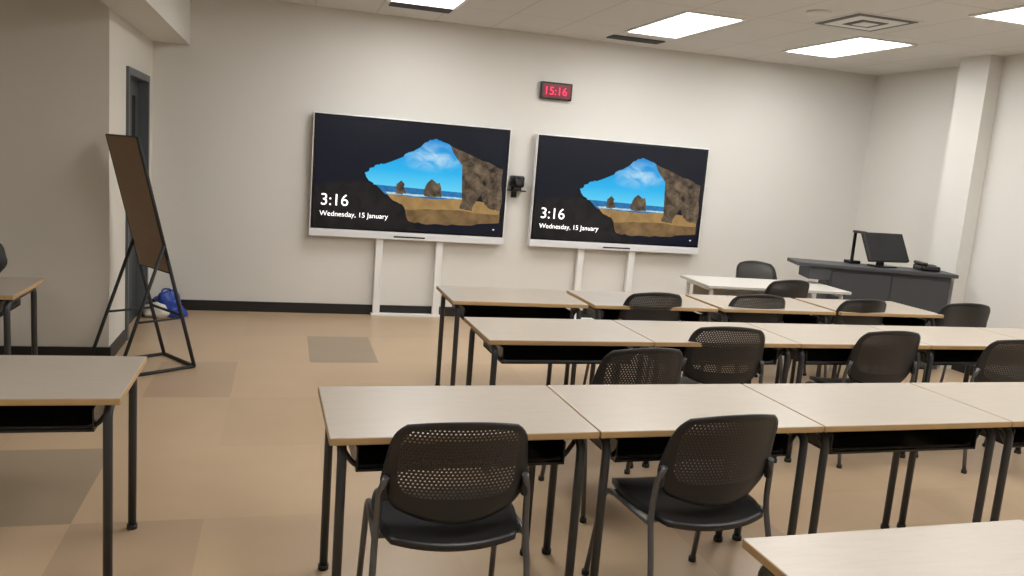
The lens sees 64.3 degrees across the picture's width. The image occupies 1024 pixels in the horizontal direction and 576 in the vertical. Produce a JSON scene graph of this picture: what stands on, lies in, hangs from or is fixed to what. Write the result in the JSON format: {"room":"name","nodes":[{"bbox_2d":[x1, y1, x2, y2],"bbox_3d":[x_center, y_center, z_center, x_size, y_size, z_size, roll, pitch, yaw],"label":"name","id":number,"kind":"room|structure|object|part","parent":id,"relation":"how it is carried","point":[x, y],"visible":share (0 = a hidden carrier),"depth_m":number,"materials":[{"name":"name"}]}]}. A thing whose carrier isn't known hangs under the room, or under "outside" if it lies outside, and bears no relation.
{"room":"classroom","nodes":[
{"label":"classroom","id":0,"kind":"room"},
{"bbox_2d":[0,0,90,346],"bbox_3d":[-4.591,-0.997,5.254,3.420,2.950,0.120,2,9,-16],"label":"wall","id":1,"kind":"structure","parent":0,"point":[45,44],"depth_m":5.60,"materials":[{"name":"paint"}]},
{"bbox_2d":[0,346,110,355],"bbox_3d":[-4.562,0.422,5.445,3.435,0.100,0.015,2,9,-16],"label":"baseboard","id":2,"kind":"structure","parent":1,"relation":"attached to","point":[15,350],"depth_m":5.82,"materials":[{"name":"black"}]},
{"bbox_2d":[90,0,152,346],"bbox_3d":[-3.128,-1.092,6.597,0.120,2.950,1.930,2,9,-16],"label":"wall","id":3,"kind":"structure","parent":0,"point":[116,44],"depth_m":5.80,"materials":[{"name":"paint"}]},
{"bbox_2d":[109,302,148,355],"bbox_3d":[-3.173,0.315,6.829,0.015,0.100,1.915,2,9,-16],"label":"baseboard","id":4,"kind":"structure","parent":3,"relation":"attached to","point":[120,340],"depth_m":6.18,"materials":[{"name":"black"}]},
{"bbox_2d":[125,66,149,340],"bbox_3d":[-3.194,-0.721,6.819,0.140,2.140,1.020,2,9,-16],"label":"door","id":5,"kind":"structure","parent":3,"relation":"in","point":[144,80],"depth_m":7.12,"materials":[{"name":"grey metal"}]},
{"bbox_2d":[129,78,138,323],"bbox_3d":[-3.206,-0.697,6.820,0.099,2.080,0.910,2,9,-16],"label":"door leaf","id":6,"kind":"structure","parent":5,"relation":"attached to","point":[133,83],"depth_m":7.05,"materials":[{"name":"grey wood"}]},
{"bbox_2d":[100,0,190,44],"bbox_3d":[-1.596,-1.509,2.045,0.310,0.480,11.240,2,9,-16],"label":"soffit","id":7,"kind":"structure","parent":0,"point":[168,21],"depth_m":6.22,"materials":[{"name":"paint"}]},
{"bbox_2d":[0,310,1023,575],"bbox_3d":[0.110,1.226,3.010,11.340,0.001,11.440,2,9,-16],"label":"floor","id":8,"kind":"structure","parent":0,"point":[230,446],"depth_m":4.23,"materials":[{"name":"tile"}]},
{"bbox_2d":[0,243,7,272],"bbox_3d":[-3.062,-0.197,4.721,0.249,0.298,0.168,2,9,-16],"label":"chair","id":9,"kind":"object","parent":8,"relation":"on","point":[3,259],"visible":1,"depth_m":4.74,"materials":[{"name":"black plastic"}]},
{"bbox_2d":[0,277,43,354],"bbox_3d":[-3.231,0.339,4.581,0.939,0.740,0.590,2,9,-16],"label":"table","id":10,"kind":"object","parent":8,"relation":"on","point":[12,289],"visible":0.76,"depth_m":4.65,"materials":[{"name":"laminate"}]},
{"bbox_2d":[0,298,20,316],"bbox_3d":[-3.203,0.065,4.514,0.745,0.115,0.400,2,9,-16],"label":"shelf","id":11,"kind":"object","parent":10,"relation":"attached to","point":[17,303],"depth_m":4.65,"materials":[{"name":"black metal"}]},
{"bbox_2d":[0,355,146,575],"bbox_3d":[-1.923,0.683,3.048,0.939,0.740,0.590,2,9,-16],"label":"table","id":12,"kind":"object","parent":8,"relation":"on","point":[39,393],"visible":1,"depth_m":2.98,"materials":[{"name":"laminate"}]},
{"bbox_2d":[0,405,104,432],"bbox_3d":[-1.894,0.409,2.980,0.745,0.115,0.400,2,9,-16],"label":"shelf","id":13,"kind":"object","parent":12,"relation":"attached to","point":[76,418],"depth_m":2.96,"materials":[{"name":"black metal"}]},
{"bbox_2d":[89,134,195,376],"bbox_3d":[-2.583,-0.237,5.705,0.465,1.625,0.587,12,11,38],"label":"board","id":14,"kind":"object","parent":8,"relation":"on","point":[126,152],"visible":0.89,"depth_m":5.64,"materials":[{"name":"black metal"}]},
{"bbox_2d":[143,288,187,317],"bbox_3d":[-3.177,0.133,7.474,0.391,0.258,0.265,2,9,-16],"label":"plastic bag","id":15,"kind":"object","parent":8,"relation":"on","point":[166,299],"visible":0.78,"depth_m":7.43,"materials":[{"name":"blue plastic"}]},
{"bbox_2d":[309,111,511,317],"bbox_3d":[-1.031,-0.684,8.208,1.960,1.975,0.111,2,9,-16],"label":"display","id":16,"kind":"object","parent":8,"relation":"on","point":[379,178],"visible":1,"depth_m":8.11,"materials":[{"name":"white"}]},
{"bbox_2d":[356,422,529,575],"bbox_3d":[-0.240,0.790,2.859,0.556,0.854,0.556,2,9,-15],"label":"chair","id":17,"kind":"object","parent":8,"relation":"on","point":[437,518],"visible":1,"depth_m":2.63,"materials":[{"name":"black plastic"}]},
{"bbox_3d":[-0.250,0.892,2.881,0.556,0.646,0.542,2,9,-15],"label":"frame","id":18,"kind":"part","parent":17,"relation":"part of","materials":[{"name":"grey metal"}]},
{"bbox_3d":[-0.241,0.794,2.861,0.502,0.062,0.500,2,9,-15],"label":"seat","id":19,"kind":"part","parent":17,"relation":"part of","materials":[{"name":"black plastic"}]},
{"bbox_3d":[-0.169,0.587,2.617,0.491,0.367,0.129,2,9,-15],"label":"backrest","id":20,"kind":"part","parent":17,"relation":"part of","materials":[{"name":"plastic"}]},
{"bbox_2d":[318,385,599,575],"bbox_3d":[-0.250,0.810,3.084,0.939,0.740,0.590,2,9,-17],"label":"table","id":21,"kind":"object","parent":8,"relation":"on","point":[366,419],"visible":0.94,"depth_m":2.97,"materials":[{"name":"laminate"}]},
{"bbox_2d":[348,440,565,471],"bbox_3d":[-0.220,0.536,3.017,0.745,0.115,0.400,2,9,-17],"label":"shelf","id":22,"kind":"object","parent":21,"relation":"attached to","point":[364,458],"depth_m":2.94,"materials":[{"name":"black metal"}]},
{"bbox_2d":[435,286,587,385],"bbox_3d":[-0.039,0.412,5.726,0.939,0.740,0.590,2,9,-16],"label":"table","id":23,"kind":"object","parent":8,"relation":"on","point":[465,301],"visible":0.78,"depth_m":5.65,"materials":[{"name":"laminate"}]},
{"bbox_2d":[452,305,570,320],"bbox_3d":[-0.010,0.138,5.658,0.745,0.115,0.400,2,9,-16],"label":"shelf","id":24,"kind":"object","parent":23,"relation":"attached to","point":[465,310],"depth_m":5.74,"materials":[{"name":"black metal"}]},
{"bbox_2d":[464,317,653,473],"bbox_3d":[0.221,0.597,4.680,0.939,0.740,0.590,2,9,-17],"label":"table","id":25,"kind":"object","parent":8,"relation":"on","point":[508,340],"visible":0.69,"depth_m":4.56,"materials":[{"name":"laminate"}]},
{"bbox_2d":[483,341,630,363],"bbox_3d":[0.250,0.323,4.613,0.745,0.115,0.400,2,9,-17],"label":"shelf","id":26,"kind":"object","parent":25,"relation":"attached to","point":[507,354],"depth_m":4.59,"materials":[{"name":"black metal"}]},
{"bbox_2d":[538,348,682,522],"bbox_3d":[0.524,0.652,4.125,0.556,0.854,0.556,1,10,-22],"label":"chair","id":27,"kind":"object","parent":8,"relation":"on","point":[671,359],"visible":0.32,"depth_m":3.85,"materials":[{"name":"black plastic"}]},
{"bbox_3d":[0.513,0.754,4.147,0.556,0.646,0.542,1,10,-22],"label":"frame","id":28,"kind":"part","parent":27,"relation":"part of","materials":[{"name":"grey metal"}]},
{"bbox_3d":[0.620,0.449,3.891,0.491,0.367,0.129,1,10,-22],"label":"backrest","id":29,"kind":"part","parent":27,"relation":"part of","materials":[{"name":"plastic"}]},
{"bbox_2d":[527,133,708,319],"bbox_3d":[1.126,-0.599,8.824,1.970,1.955,0.111,2,9,-16],"label":"display","id":30,"kind":"object","parent":8,"relation":"on","point":[587,193],"visible":0.98,"depth_m":8.71,"materials":[{"name":"white"}]},
{"bbox_2d":[583,292,681,384],"bbox_3d":[0.894,0.403,5.901,0.556,0.854,0.556,2,9,-19],"label":"chair","id":31,"kind":"object","parent":8,"relation":"on","point":[660,296],"visible":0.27,"depth_m":5.63,"materials":[{"name":"black plastic"}]},
{"bbox_3d":[0.980,0.200,5.664,0.491,0.367,0.129,2,9,-19],"label":"backrest","id":32,"kind":"part","parent":31,"relation":"part of","materials":[{"name":"plastic"}]},
{"bbox_2d":[563,290,717,384],"bbox_3d":[0.908,0.445,5.997,0.939,0.740,0.590,2,9,-16],"label":"table","id":33,"kind":"object","parent":8,"relation":"on","point":[602,305],"visible":0.46,"depth_m":5.87,"materials":[{"name":"laminate"}]},
{"bbox_2d":[582,308,699,321],"bbox_3d":[0.936,0.171,5.929,0.745,0.115,0.400,2,9,-16],"label":"shelf","id":34,"kind":"object","parent":33,"relation":"attached to","point":[605,314],"depth_m":5.95,"materials":[{"name":"black metal"}]},
{"bbox_2d":[581,414,777,575],"bbox_3d":[0.672,0.815,3.163,0.556,0.854,0.556,1,10,-22],"label":"chair","id":35,"kind":"object","parent":8,"relation":"on","point":[704,498],"visible":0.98,"depth_m":2.94,"materials":[{"name":"black plastic"}]},
{"bbox_3d":[0.671,0.819,3.165,0.502,0.062,0.500,1,10,-22],"label":"seat","id":36,"kind":"part","parent":35,"relation":"part of","materials":[{"name":"black plastic"}]},
{"bbox_3d":[0.768,0.612,2.929,0.491,0.367,0.129,1,10,-22],"label":"backrest","id":37,"kind":"part","parent":35,"relation":"part of","materials":[{"name":"plastic"}]},
{"bbox_2d":[542,384,823,575],"bbox_3d":[0.652,0.838,3.364,0.939,0.740,0.590,2,9,-17],"label":"table","id":38,"kind":"object","parent":8,"relation":"on","point":[635,423],"visible":0.81,"depth_m":3.23,"materials":[{"name":"laminate"}]},
{"bbox_2d":[590,433,789,461],"bbox_3d":[0.682,0.564,3.297,0.745,0.115,0.400,2,9,-17],"label":"shelf","id":39,"kind":"object","parent":38,"relation":"attached to","point":[638,449],"depth_m":3.18,"materials":[{"name":"black metal"}]},
{"bbox_2d":[613,320,800,467],"bbox_3d":[1.125,0.625,4.955,0.939,0.740,0.590,2,9,-17],"label":"table","id":40,"kind":"object","parent":8,"relation":"on","point":[664,334],"visible":0.37,"depth_m":4.82,"materials":[{"name":"laminate"}]},
{"bbox_2d":[633,346,777,364],"bbox_3d":[1.154,0.351,4.888,0.745,0.115,0.400,2,9,-17],"label":"shelf","id":41,"kind":"object","parent":40,"relation":"attached to","point":[770,355],"depth_m":4.87,"materials":[{"name":"black metal"}]},
{"bbox_2d":[659,326,764,383],"bbox_3d":[1.162,0.589,4.849,0.556,0.854,0.556,3,9,-9],"label":"chair","id":42,"kind":"object","parent":8,"relation":"on","point":[694,375],"visible":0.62,"depth_m":4.60,"materials":[{"name":"black plastic"}]},
{"bbox_3d":[1.153,0.691,4.872,0.556,0.646,0.542,3,9,-9],"label":"frame","id":43,"kind":"part","parent":42,"relation":"part of","materials":[{"name":"grey"}]},
{"bbox_3d":[1.161,0.593,4.851,0.502,0.062,0.500,3,9,-9],"label":"seat","id":44,"kind":"part","parent":42,"relation":"part of","materials":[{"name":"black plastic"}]},
{"bbox_2d":[716,294,784,383],"bbox_3d":[1.728,0.420,6.210,0.556,0.854,0.556,2,9,-13],"label":"chair","id":45,"kind":"object","parent":8,"relation":"on","point":[748,299],"visible":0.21,"depth_m":5.94,"materials":[{"name":"black plastic"}]},
{"bbox_3d":[1.793,0.216,5.967,0.491,0.367,0.129,2,9,-13],"label":"backrest","id":46,"kind":"part","parent":45,"relation":"part of","materials":[{"name":"plastic"}]},
{"bbox_2d":[736,260,776,279],"bbox_3d":[2.484,0.189,8.069,0.556,0.854,0.556,2,9,-16],"label":"chair","id":47,"kind":"object","parent":8,"relation":"on","point":[740,273],"visible":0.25,"depth_m":8.25,"materials":[{"name":"black plastic"}]},
{"bbox_2d":[682,294,835,383],"bbox_3d":[1.854,0.477,6.268,0.939,0.740,0.590,2,9,-16],"label":"table","id":48,"kind":"object","parent":8,"relation":"on","point":[795,311],"visible":0.48,"depth_m":6.14,"materials":[{"name":"laminate"}]},
{"bbox_2d":[702,312,817,323],"bbox_3d":[1.883,0.203,6.201,0.745,0.115,0.400,2,9,-16],"label":"shelf","id":49,"kind":"object","parent":48,"relation":"attached to","point":[787,318],"depth_m":6.23,"materials":[{"name":"black metal"}]},
{"bbox_2d":[680,275,851,370],"bbox_3d":[2.264,0.323,7.459,1.380,0.740,0.600,3,9,-12],"label":"desk","id":50,"kind":"object","parent":8,"relation":"on","point":[702,285],"visible":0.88,"depth_m":7.39,"materials":[{"name":"laminate"}]},
{"bbox_2d":[754,280,809,376],"bbox_3d":[2.273,0.303,7.235,0.556,0.854,0.556,1,10,-22],"label":"chair","id":51,"kind":"object","parent":8,"relation":"on","point":[797,288],"visible":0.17,"depth_m":6.95,"materials":[{"name":"black plastic"}]},
{"bbox_3d":[2.262,0.404,7.257,0.556,0.646,0.542,1,10,-22],"label":"frame","id":52,"kind":"part","parent":51,"relation":"part of","materials":[{"name":"grey metal"}]},
{"bbox_3d":[2.369,0.100,7.001,0.491,0.367,0.129,1,10,-22],"label":"backrest","id":53,"kind":"part","parent":51,"relation":"part of","materials":[{"name":"plastic"}]},
{"bbox_2d":[788,299,886,377],"bbox_3d":[2.559,0.456,6.405,0.556,0.854,0.556,2,9,-19],"label":"chair","id":54,"kind":"object","parent":8,"relation":"on","point":[859,305],"visible":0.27,"depth_m":6.13,"materials":[{"name":"black plastic"}]},
{"bbox_3d":[2.549,0.557,6.428,0.556,0.646,0.542,2,9,-19],"label":"frame","id":55,"kind":"part","parent":54,"relation":"part of","materials":[{"name":"grey metal"}]},
{"bbox_3d":[2.645,0.253,6.168,0.491,0.367,0.129,2,9,-19],"label":"backrest","id":56,"kind":"part","parent":54,"relation":"part of","materials":[{"name":"plastic"}]},
{"bbox_2d":[746,323,930,462],"bbox_3d":[2.029,0.654,5.229,0.939,0.740,0.590,2,9,-17],"label":"table","id":57,"kind":"object","parent":8,"relation":"on","point":[821,344],"visible":0.41,"depth_m":5.08,"materials":[{"name":"laminate"}]},
{"bbox_2d":[773,348,890,364],"bbox_3d":[2.058,0.380,5.162,0.745,0.115,0.400,2,9,-17],"label":"shelf","id":58,"kind":"object","parent":57,"relation":"attached to","point":[813,356],"depth_m":5.09,"materials":[{"name":"black metal"}]},
{"bbox_2d":[805,331,920,468],"bbox_3d":[2.181,0.626,5.130,0.556,0.854,0.556,2,9,-16],"label":"chair","id":59,"kind":"object","parent":8,"relation":"on","point":[900,343],"visible":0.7,"depth_m":4.88,"materials":[{"name":"black plastic"}]},
{"bbox_3d":[2.180,0.630,5.133,0.502,0.062,0.500,2,9,-16],"label":"seat","id":60,"kind":"part","parent":59,"relation":"part of","materials":[{"name":"black plastic"}]},
{"bbox_3d":[2.256,0.422,4.890,0.491,0.367,0.129,2,9,-16],"label":"backrest","id":61,"kind":"part","parent":59,"relation":"part of","materials":[{"name":"plastic"}]},
{"bbox_2d":[789,298,943,383],"bbox_3d":[2.800,0.510,6.539,0.939,0.740,0.590,2,9,-16],"label":"table","id":62,"kind":"object","parent":8,"relation":"on","point":[895,314],"visible":0.48,"depth_m":6.43,"materials":[{"name":"laminate"}]},
{"bbox_2d":[812,315,925,325],"bbox_3d":[2.829,0.236,6.472,0.745,0.115,0.400,2,9,-16],"label":"shelf","id":63,"kind":"object","parent":62,"relation":"attached to","point":[887,321],"depth_m":6.55,"materials":[{"name":"black metal"}]},
{"bbox_2d":[732,383,1011,540],"bbox_3d":[1.555,0.866,3.644,0.939,0.740,0.590,2,9,-17],"label":"table","id":64,"kind":"object","parent":8,"relation":"on","point":[896,418],"visible":0.79,"depth_m":3.50,"materials":[{"name":"laminate"}]},
{"bbox_3d":[1.554,0.881,3.646,0.887,0.708,0.542,2,9,-17],"label":"frame","id":65,"kind":"part","parent":64,"relation":"part of","materials":[{"name":"grey metal"}]},
{"bbox_2d":[792,428,977,453],"bbox_3d":[1.584,0.592,3.577,0.745,0.115,0.400,2,9,-17],"label":"shelf","id":66,"kind":"object","parent":64,"relation":"attached to","point":[854,442],"depth_m":3.50,"materials":[{"name":"black metal"}]},
{"bbox_2d":[787,257,958,368],"bbox_3d":[3.393,0.250,7.862,1.480,0.935,0.370,5,9,3],"label":"desk","id":67,"kind":"object","parent":8,"relation":"on","point":[924,290],"visible":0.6,"depth_m":7.67,"materials":[{"name":"grey"}]},
{"bbox_2d":[844,230,865,263],"bbox_3d":[3.320,-0.394,7.852,0.120,0.320,0.170,2,9,-16],"label":"camera","id":68,"kind":"object","parent":67,"relation":"on","point":[851,260],"visible":0.98,"depth_m":7.87,"materials":[{"name":"black"}]},
{"bbox_2d":[861,232,908,267],"bbox_3d":[3.549,-0.360,7.761,0.500,0.318,0.170,1,10,-23],"label":"monitor","id":69,"kind":"object","parent":67,"relation":"on","point":[880,248],"visible":1,"depth_m":7.73,"materials":[{"name":"black plastic"}]},
{"bbox_2d":[913,260,940,271],"bbox_3d":[3.951,-0.207,7.763,0.180,0.080,0.220,5,9,1],"label":"desk telephone","id":70,"kind":"object","parent":67,"relation":"on","point":[919,265],"visible":1,"depth_m":7.68,"materials":[{"name":"black plastic"}]},
{"bbox_2d":[742,520,1023,575],"bbox_3d":[1.105,1.081,2.043,0.939,0.740,0.590,2,9,-17],"label":"table","id":71,"kind":"object","parent":8,"relation":"on","point":[993,548],"visible":1,"depth_m":2.11,"materials":[{"name":"laminate"}]},
{"bbox_3d":[1.103,1.097,2.046,0.887,0.708,0.542,2,9,-17],"label":"frame","id":72,"kind":"part","parent":71,"relation":"part of","materials":[{"name":"grey metal"}]},
{"bbox_2d":[887,303,990,382],"bbox_3d":[3.490,0.493,6.638,0.556,0.854,0.556,3,9,-10],"label":"chair","id":73,"kind":"object","parent":8,"relation":"on","point":[980,313],"visible":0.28,"depth_m":6.37,"materials":[{"name":"black plastic"}]},
{"bbox_3d":[3.481,0.594,6.661,0.556,0.646,0.542,3,9,-10],"label":"frame","id":74,"kind":"part","parent":73,"relation":"part of","materials":[{"name":"grey metal"}]},
{"bbox_3d":[3.545,0.289,6.393,0.491,0.367,0.129,3,9,-10],"label":"backrest","id":75,"kind":"part","parent":73,"relation":"part of","materials":[{"name":"plastic"}]},
{"bbox_2d":[867,325,1022,457],"bbox_3d":[2.933,0.683,5.504,0.939,0.740,0.590,2,9,-17],"label":"table","id":76,"kind":"object","parent":8,"relation":"on","point":[949,345],"visible":0.53,"depth_m":5.42,"materials":[{"name":"laminate"}]},
{"bbox_2d":[919,349,1022,365],"bbox_3d":[2.962,0.409,5.436,0.745,0.115,0.400,2,9,-17],"label":"shelf","id":77,"kind":"object","parent":76,"relation":"attached to","point":[941,356],"depth_m":5.40,"materials":[{"name":"black metal"}]},
{"bbox_2d":[897,382,1023,527],"bbox_3d":[2.457,0.893,3.924,0.939,0.740,0.590,2,9,-17],"label":"table","id":78,"kind":"object","parent":8,"relation":"on","point":[1005,400],"visible":0.61,"depth_m":3.79,"materials":[{"name":"laminate"}]},
{"bbox_3d":[2.456,0.909,3.926,0.887,0.708,0.542,2,9,-17],"label":"frame","id":79,"kind":"part","parent":78,"relation":"part of","materials":[{"name":"grey metal"}]},
{"bbox_2d":[974,427,1023,447],"bbox_3d":[2.486,0.619,3.856,0.745,0.115,0.400,2,9,-17],"label":"shelf","id":80,"kind":"object","parent":78,"relation":"attached to","point":[1018,432],"depth_m":3.65,"materials":[{"name":"black metal"}]},
{"bbox_2d":[961,340,1023,473],"bbox_3d":[3.018,0.684,5.181,0.556,0.854,0.556,3,9,-7],"label":"chair","id":81,"kind":"object","parent":8,"relation":"on","point":[980,374],"visible":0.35,"depth_m":4.92,"materials":[{"name":"black plastic"}]},
{"bbox_3d":[3.009,0.786,5.204,0.556,0.646,0.542,3,9,-7],"label":"frame","id":82,"kind":"part","parent":81,"relation":"part of","materials":[{"name":"grey metal"}]},
{"bbox_3d":[3.062,0.479,4.934,0.491,0.367,0.129,3,9,-7],"label":"backrest","id":83,"kind":"part","parent":81,"relation":"part of","materials":[{"name":"plastic"}]},
{"bbox_2d":[974,327,1023,381],"bbox_3d":[3.836,0.711,5.778,0.939,0.740,0.590,2,9,-17],"label":"table","id":84,"kind":"object","parent":8,"relation":"on","point":[1018,333],"visible":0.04,"depth_m":5.78,"materials":[{"name":"laminate"}]},
{"bbox_2d":[151,0,876,313],"bbox_3d":[0.369,-1.135,8.642,7.920,2.950,0.120,2,9,-16],"label":"wall","id":85,"kind":"structure","parent":0,"point":[233,107],"depth_m":8.26,"materials":[{"name":"paint"}]},
{"bbox_2d":[152,299,715,321],"bbox_3d":[0.276,0.279,8.798,7.720,0.100,0.015,2,9,-16],"label":"baseboard","id":86,"kind":"structure","parent":85,"relation":"attached to","point":[207,305],"depth_m":8.12,"materials":[{"name":"black rubber"}]},
{"bbox_2d":[507,175,525,197],"bbox_3d":[0.052,-1.043,8.410,0.170,0.230,0.180,2,9,-16],"label":"camera","id":87,"kind":"object","parent":85,"relation":"attached to","point":[516,183],"visible":0.99,"depth_m":8.36,"materials":[{"name":"black plastic"}]},
{"bbox_2d":[539,81,572,101],"bbox_3d":[0.455,-2.030,8.413,0.340,0.175,0.055,2,9,-16],"label":"wall clock","id":88,"kind":"object","parent":85,"relation":"attached to","point":[548,90],"visible":1,"depth_m":8.39,"materials":[{"name":"black plastic"}]},
{"bbox_2d":[271,0,1023,75],"bbox_3d":[0.345,-1.728,2.546,11.340,0.100,11.440,2,9,-16],"label":"ceiling","id":89,"kind":"structure","parent":0,"point":[946,34],"depth_m":7.08,"materials":[{"name":"tile"}]},
{"bbox_2d":[389,2,452,13],"bbox_3d":[-0.817,-2.509,7.292,0.550,0.013,0.186,2,9,-16],"label":"ceiling vent","id":90,"kind":"object","parent":89,"relation":"in","point":[393,4],"visible":1,"depth_m":7.27,"materials":[{"name":"grey metal"}]},
{"bbox_2d":[387,0,467,9],"bbox_3d":[-0.625,-2.380,6.567,0.610,0.012,1.250,2,9,-16],"label":"ceiling light","id":91,"kind":"object","parent":89,"relation":"in","point":[446,4],"depth_m":7.04,"materials":[{"name":"white plastic"}]},
{"bbox_2d":[606,35,664,44],"bbox_3d":[1.234,-2.477,8.126,0.550,0.013,0.196,2,9,-16],"label":"ceiling vent","id":92,"kind":"object","parent":89,"relation":"in","point":[618,37],"visible":1,"depth_m":8.10,"materials":[{"name":"grey metal"}]},
{"bbox_2d":[624,10,747,38],"bbox_3d":[1.492,-2.308,7.180,0.560,0.012,1.270,2,9,-16],"label":"ceiling light","id":93,"kind":"object","parent":89,"relation":"in","point":[685,23],"depth_m":7.09,"materials":[{"name":"white plastic"}]},
{"bbox_2d":[781,36,917,57],"bbox_3d":[3.126,-2.252,7.645,0.600,0.012,1.170,2,9,-16],"label":"ceiling light","id":94,"kind":"object","parent":89,"relation":"in","point":[856,45],"depth_m":7.58,"materials":[{"name":"white plastic"}]},
{"bbox_2d":[811,12,922,31],"bbox_3d":[2.776,-2.079,6.404,0.580,0.022,0.580,2,9,-16],"label":"diffuser","id":95,"kind":"object","parent":89,"relation":"in","point":[863,21],"depth_m":6.33,"materials":[{"name":"white metal"}]},
{"bbox_2d":[968,5,1023,24],"bbox_3d":[3.755,-1.835,5.308,0.600,0.012,1.360,2,9,-16],"label":"ceiling light","id":96,"kind":"object","parent":89,"relation":"in","point":[1014,15],"depth_m":5.78,"materials":[{"name":"white plastic"}]},
{"bbox_2d":[806,10,830,15],"bbox_3d":[2.322,-2.082,6.172,0.180,0.016,0.180,2,9,-16],"label":"ceiling speaker","id":97,"kind":"object","parent":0,"point":[810,12],"depth_m":6.14},
{"bbox_2d":[854,54,1023,380],"bbox_3d":[5.523,-0.043,4.288,0.360,2.950,11.240,2,9,-16],"label":"wall","id":98,"kind":"structure","parent":0,"point":[911,114],"depth_m":8.51,"materials":[{"name":"paint"}]},
{"bbox_2d":[951,365,1018,380],"bbox_3d":[5.348,1.360,4.483,0.255,0.100,11.225,2,9,-16],"label":"baseboard","id":99,"kind":"structure","parent":98,"relation":"attached to","point":[960,368],"depth_m":7.78,"materials":[{"name":"black"}]},
{"bbox_2d":[928,55,1003,368],"bbox_3d":[4.388,-0.694,7.864,0.390,2.950,0.350,2,9,-16],"label":"pillar","id":100,"kind":"structure","parent":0,"point":[979,77],"depth_m":7.69,"materials":[{"name":"paint"}]}
]}

